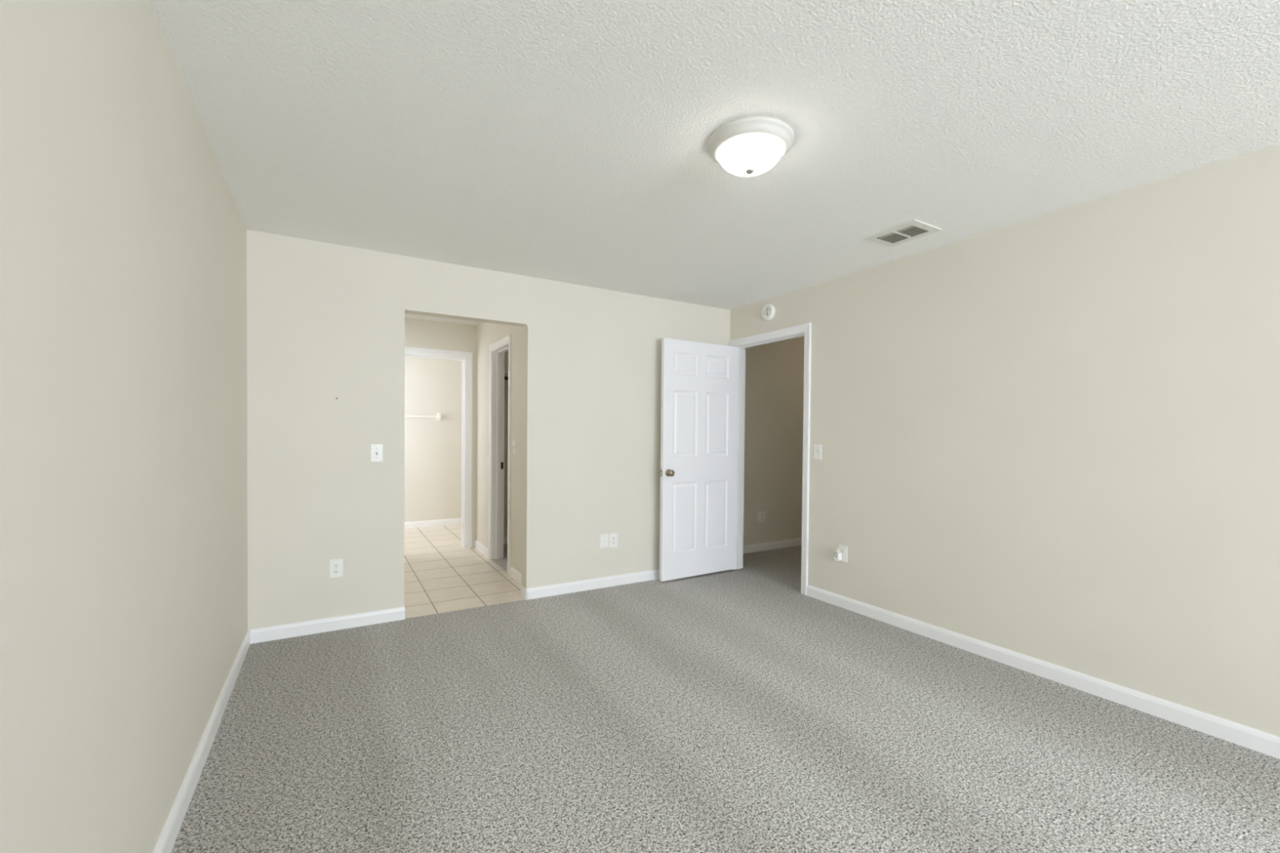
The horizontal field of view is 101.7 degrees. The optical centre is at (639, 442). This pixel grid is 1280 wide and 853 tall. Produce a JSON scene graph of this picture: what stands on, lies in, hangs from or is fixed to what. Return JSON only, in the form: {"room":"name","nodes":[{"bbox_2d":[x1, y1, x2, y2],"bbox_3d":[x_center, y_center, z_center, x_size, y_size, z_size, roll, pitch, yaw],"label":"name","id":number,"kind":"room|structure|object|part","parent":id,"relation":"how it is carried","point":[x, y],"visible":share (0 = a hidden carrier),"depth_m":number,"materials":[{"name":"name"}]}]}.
{"room":"empty bedroom","nodes":[
{"label":"empty bedroom","id":0,"kind":"room"},
{"bbox_2d":[0,0,247,852],"bbox_3d":[-0.148,0.054,-0.713,0.120,2.440,8.720,0,1,-31],"label":"wall","id":1,"kind":"structure","parent":0,"point":[123,346],"depth_m":1.18,"materials":[{"name":"beige paint"}]},
{"bbox_2d":[152,629,250,852],"bbox_3d":[-0.130,1.230,-0.608,0.016,0.086,8.600,0,1,-31],"label":"baseboard","id":2,"kind":"structure","parent":1,"relation":"attached to","point":[166,842],"depth_m":1.88,"materials":[{"name":"white wood"}]},
{"bbox_2d":[404,356,462,522],"bbox_3d":[-3.156,-0.092,6.848,2.640,2.440,0.120,0,1,-31],"label":"wall","id":3,"kind":"structure","parent":0,"point":[433,455],"depth_m":7.00,"materials":[{"name":"paint"}]},
{"bbox_2d":[404,413,440,421],"bbox_3d":[-3.147,-0.340,6.734,1.088,0.110,0.075,0,1,-31],"label":"towel bar","id":4,"kind":"object","parent":3,"relation":"attached to","point":[438,415],"visible":0.51,"depth_m":6.92,"materials":[{"name":"white plastic"}]},
{"bbox_2d":[404,518,461,528],"bbox_3d":[-3.132,1.092,6.809,2.400,0.083,0.013,0,1,-31],"label":"baseboard","id":5,"kind":"structure","parent":3,"relation":"attached to","point":[452,521],"depth_m":7.00,"materials":[{"name":"white wood"}]},
{"bbox_2d":[404,317,508,546],"bbox_3d":[-2.107,-0.063,5.644,3.220,2.440,0.120,0,1,-31],"label":"wall","id":6,"kind":"structure","parent":0,"point":[419,333],"depth_m":5.68,"materials":[{"name":"beige paint"}]},
{"bbox_2d":[404,346,472,548],"bbox_3d":[-2.288,0.089,5.529,0.956,2.144,0.138,0,1,-31],"label":"door frame","id":7,"kind":"structure","parent":6,"relation":"attached to","point":[466,357],"depth_m":5.70,"materials":[{"name":"white wood"}]},
{"bbox_2d":[503,536,507,543],"bbox_3d":[-1.227,1.116,6.112,1.130,0.083,0.013,0,1,-31],"label":"baseboard","id":8,"kind":"structure","parent":6,"relation":"attached to","point":[505,538],"depth_m":5.93,"materials":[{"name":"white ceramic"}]},
{"bbox_2d":[504,371,508,382],"bbox_3d":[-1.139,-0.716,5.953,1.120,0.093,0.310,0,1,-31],"label":"hinge","id":9,"kind":"object","parent":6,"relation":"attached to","point":[506,373],"visible":0.02,"depth_m":5.71,"materials":[{"name":"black metal"}]},
{"bbox_2d":[404,524,524,618],"bbox_3d":[-2.297,1.188,5.279,2.520,0.046,3.740,0,1,-31],"label":"floor tile","id":10,"kind":"structure","parent":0,"point":[441,575],"depth_m":4.58,"materials":[{"name":"beige tile"}]},
{"bbox_2d":[246,229,730,631],"bbox_3d":[-0.765,-0.026,4.053,3.910,2.440,0.115,0,1,-31],"label":"wall","id":11,"kind":"structure","parent":0,"point":[326,322],"depth_m":3.46,"materials":[{"name":"beige paint"}]},
{"bbox_2d":[249,606,404,644],"bbox_3d":[-1.949,1.153,3.303,0.841,0.083,0.013,0,1,-31],"label":"baseboard","id":12,"kind":"structure","parent":11,"relation":"attached to","point":[331,624],"depth_m":3.28,"materials":[{"name":"white wood"}]},
{"bbox_2d":[329,558,342,577],"bbox_3d":[-1.931,0.802,3.310,0.074,0.117,0.008,0,1,-31],"label":"wall outlet","id":13,"kind":"object","parent":11,"relation":"attached to","point":[335,565],"visible":1,"depth_m":3.31,"materials":[{"name":"white plastic"}]},
{"bbox_2d":[333,568,339,573],"bbox_3d":[-1.930,0.821,3.308,0.033,0.027,0.004,0,1,-31],"label":"receptacle","id":14,"kind":"object","parent":13,"relation":"attached to","point":[335,571],"depth_m":3.31,"materials":[{"name":"white plastic"}]},
{"bbox_2d":[333,563,339,567],"bbox_3d":[-1.929,0.782,3.308,0.033,0.027,0.004,0,1,-31],"label":"receptacle","id":15,"kind":"object","parent":13,"relation":"attached to","point":[335,565],"depth_m":3.31,"materials":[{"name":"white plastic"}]},
{"bbox_2d":[370,444,382,462],"bbox_3d":[-1.724,0.071,3.411,0.072,0.116,0.018,0,1,-31],"label":"light switch","id":16,"kind":"object","parent":11,"relation":"attached to","point":[376,450],"visible":1,"depth_m":3.41,"materials":[{"name":"white plastic"}]},
{"bbox_2d":[520,585,527,599],"bbox_3d":[-0.893,1.156,3.995,0.010,0.083,0.128,0,1,-31],"label":"baseboard","id":17,"kind":"object","parent":11,"relation":"attached to","point":[523,591],"visible":1,"depth_m":3.99,"materials":[{"name":"white wood"}]},
{"bbox_2d":[525,568,659,599],"bbox_3d":[-0.019,1.153,4.445,1.961,0.083,0.013,0,1,-31],"label":"baseboard","id":18,"kind":"structure","parent":11,"relation":"attached to","point":[614,580],"depth_m":4.21,"materials":[{"name":"white wood"}]},
{"bbox_2d":[600,533,608,547],"bbox_3d":[-0.293,0.810,4.278,0.076,0.112,0.009,0,1,-31],"label":"blank wall plate","id":19,"kind":"object","parent":11,"relation":"attached to","point":[603,537],"visible":1,"depth_m":4.27,"materials":[{"name":"white plastic"}]},
{"bbox_2d":[608,533,617,547],"bbox_3d":[-0.220,0.815,4.322,0.074,0.117,0.008,0,1,-31],"label":"wall outlet","id":20,"kind":"object","parent":11,"relation":"attached to","point":[613,537],"visible":1,"depth_m":4.32,"materials":[{"name":"white plastic"}]},
{"bbox_2d":[475,322,523,573],"bbox_3d":[-1.265,-0.045,4.948,0.120,2.440,1.935,0,1,-31],"label":"wall","id":21,"kind":"structure","parent":0,"point":[487,334],"depth_m":5.11,"materials":[{"name":"beige paint"}]},
{"bbox_2d":[474,539,488,557],"bbox_3d":[-1.676,1.125,5.513,0.013,0.083,0.588,0,1,-31],"label":"baseboard","id":22,"kind":"structure","parent":21,"relation":"attached to","point":[477,545],"depth_m":5.50,"materials":[{"name":"white wood"}]},
{"bbox_2d":[488,333,511,574],"bbox_3d":[-1.281,0.107,4.957,0.138,2.135,0.710,0,1,-31],"label":"door frame","id":23,"kind":"structure","parent":21,"relation":"attached to","point":[497,349],"depth_m":5.19,"materials":[{"name":"white wood"}]},
{"bbox_2d":[512,440,515,453],"bbox_3d":[-1.100,0.045,4.534,0.018,0.116,0.072,0,1,-31],"label":"light switch","id":24,"kind":"object","parent":21,"relation":"attached to","point":[513,442],"visible":1,"depth_m":4.52,"materials":[{"name":"white plastic"}]},
{"bbox_2d":[509,565,521,585],"bbox_3d":[-0.999,1.149,4.367,0.013,0.083,0.620,0,1,-31],"label":"baseboard","id":25,"kind":"structure","parent":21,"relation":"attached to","point":[514,574],"depth_m":4.47,"materials":[{"name":"white wood"}]},
{"bbox_2d":[149,0,1279,325],"bbox_3d":[1.752,-1.226,2.557,6.720,0.050,12.460,0,1,-31],"label":"ceiling","id":26,"kind":"structure","parent":0,"point":[566,141],"depth_m":1.93,"materials":[{"name":"white paint"}]},
{"bbox_2d":[707,116,794,176],"bbox_3d":[0.442,-1.141,2.092,0.340,0.129,0.340,0,1,-31],"label":"ceiling light","id":27,"kind":"object","parent":26,"relation":"attached to","point":[750,146],"visible":1,"depth_m":2.00,"materials":[{"name":"white glass"}]},
{"bbox_3d":[0.441,-1.128,2.092,0.255,0.074,0.255,0,1,-31],"label":"lamp shade","id":28,"kind":"part","parent":27,"relation":"part of","materials":[{"name":"white glass"}]},
{"bbox_2d":[863,218,942,247],"bbox_3d":[1.519,-1.286,3.019,0.260,0.171,0.315,0,1,-31],"label":"ceiling vent","id":29,"kind":"object","parent":26,"relation":"in","point":[913,229],"visible":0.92,"depth_m":3.02,"materials":[{"name":"white metal"}]},
{"bbox_2d":[170,543,1279,852],"bbox_3d":[2.160,1.279,1.869,6.720,0.050,10.770,0,1,-31],"label":"floor","id":30,"kind":"structure","parent":0,"point":[741,710],"depth_m":2.12,"materials":[{"name":"grey carpet"}]},
{"bbox_2d":[742,336,804,545],"bbox_3d":[1.932,-0.034,6.093,2.810,2.440,0.120,0,1,-31],"label":"wall","id":31,"kind":"structure","parent":0,"point":[774,371],"depth_m":5.76,"materials":[{"name":"beige paint"}]},
{"bbox_2d":[756,511,764,522],"bbox_3d":[1.318,0.814,5.673,0.120,0.118,0.008,0,1,-31],"label":"double outlet plate","id":32,"kind":"object","parent":31,"relation":"attached to","point":[760,515],"visible":1,"depth_m":5.67,"materials":[{"name":"white plastic"}]},
{"bbox_2d":[742,537,801,553],"bbox_3d":[1.912,1.145,6.029,2.710,0.083,0.013,0,1,-31],"label":"baseboard","id":33,"kind":"structure","parent":31,"relation":"attached to","point":[793,542],"depth_m":5.75,"materials":[{"name":"white wood"}]},
{"bbox_2d":[729,143,1279,737],"bbox_3d":[3.115,0.053,1.217,0.120,2.440,8.720,0,1,-31],"label":"wall","id":34,"kind":"structure","parent":0,"point":[1054,437],"depth_m":2.64,"materials":[{"name":"beige paint"}]},
{"bbox_2d":[659,337,737,581],"bbox_3d":[0.537,0.150,4.618,0.847,2.056,0.151,0,1,-32],"label":"door","id":35,"kind":"structure","parent":34,"relation":"in","point":[699,380],"depth_m":4.59,"materials":[{"name":"white wood"}]},
{"bbox_3d":[0.258,0.261,4.396,0.064,0.064,0.065,0,1,-32],"label":"knob","id":36,"kind":"part","parent":35,"relation":"part of","materials":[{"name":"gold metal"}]},
{"bbox_2d":[761,303,775,320],"bbox_3d":[1.096,-1.114,4.464,0.047,0.139,0.139,0,1,-31],"label":"smoke detector","id":37,"kind":"object","parent":34,"relation":"attached to","point":[768,312],"visible":1,"depth_m":4.44,"materials":[{"name":"white plastic"}]},
{"bbox_2d":[729,322,811,595],"bbox_3d":[1.136,0.128,4.544,0.138,2.149,0.960,0,1,-31],"label":"door frame","id":38,"kind":"structure","parent":34,"relation":"attached to","point":[803,330],"depth_m":4.46,"materials":[{"name":"white wood"}]},
{"bbox_2d":[813,444,822,459],"bbox_3d":[1.371,0.076,4.030,0.018,0.116,0.072,0,1,-31],"label":"light switch","id":39,"kind":"object","parent":34,"relation":"attached to","point":[817,448],"visible":1,"depth_m":4.03,"materials":[{"name":"white plastic"}]},
{"bbox_2d":[838,544,847,562],"bbox_3d":[1.493,0.819,3.833,0.008,0.117,0.074,0,1,-31],"label":"wall outlet","id":40,"kind":"object","parent":34,"relation":"attached to","point":[843,549],"visible":0.9,"depth_m":3.82,"materials":[{"name":"white plastic"}]},
{"bbox_2d":[833,548,841,561],"bbox_3d":[1.458,0.830,3.841,0.043,0.095,0.042,0,1,-31],"label":"plug","id":41,"kind":"object","parent":40,"relation":"attached to","point":[837,555],"visible":1,"depth_m":3.83,"materials":[{"name":"white plastic"}]},
{"bbox_2d":[806,584,1279,759],"bbox_3d":[3.263,1.239,0.836,0.013,0.083,7.632,0,1,-31],"label":"baseboard","id":42,"kind":"structure","parent":34,"relation":"attached to","point":[1252,739],"depth_m":2.61,"materials":[{"name":"white wood"}]}
]}

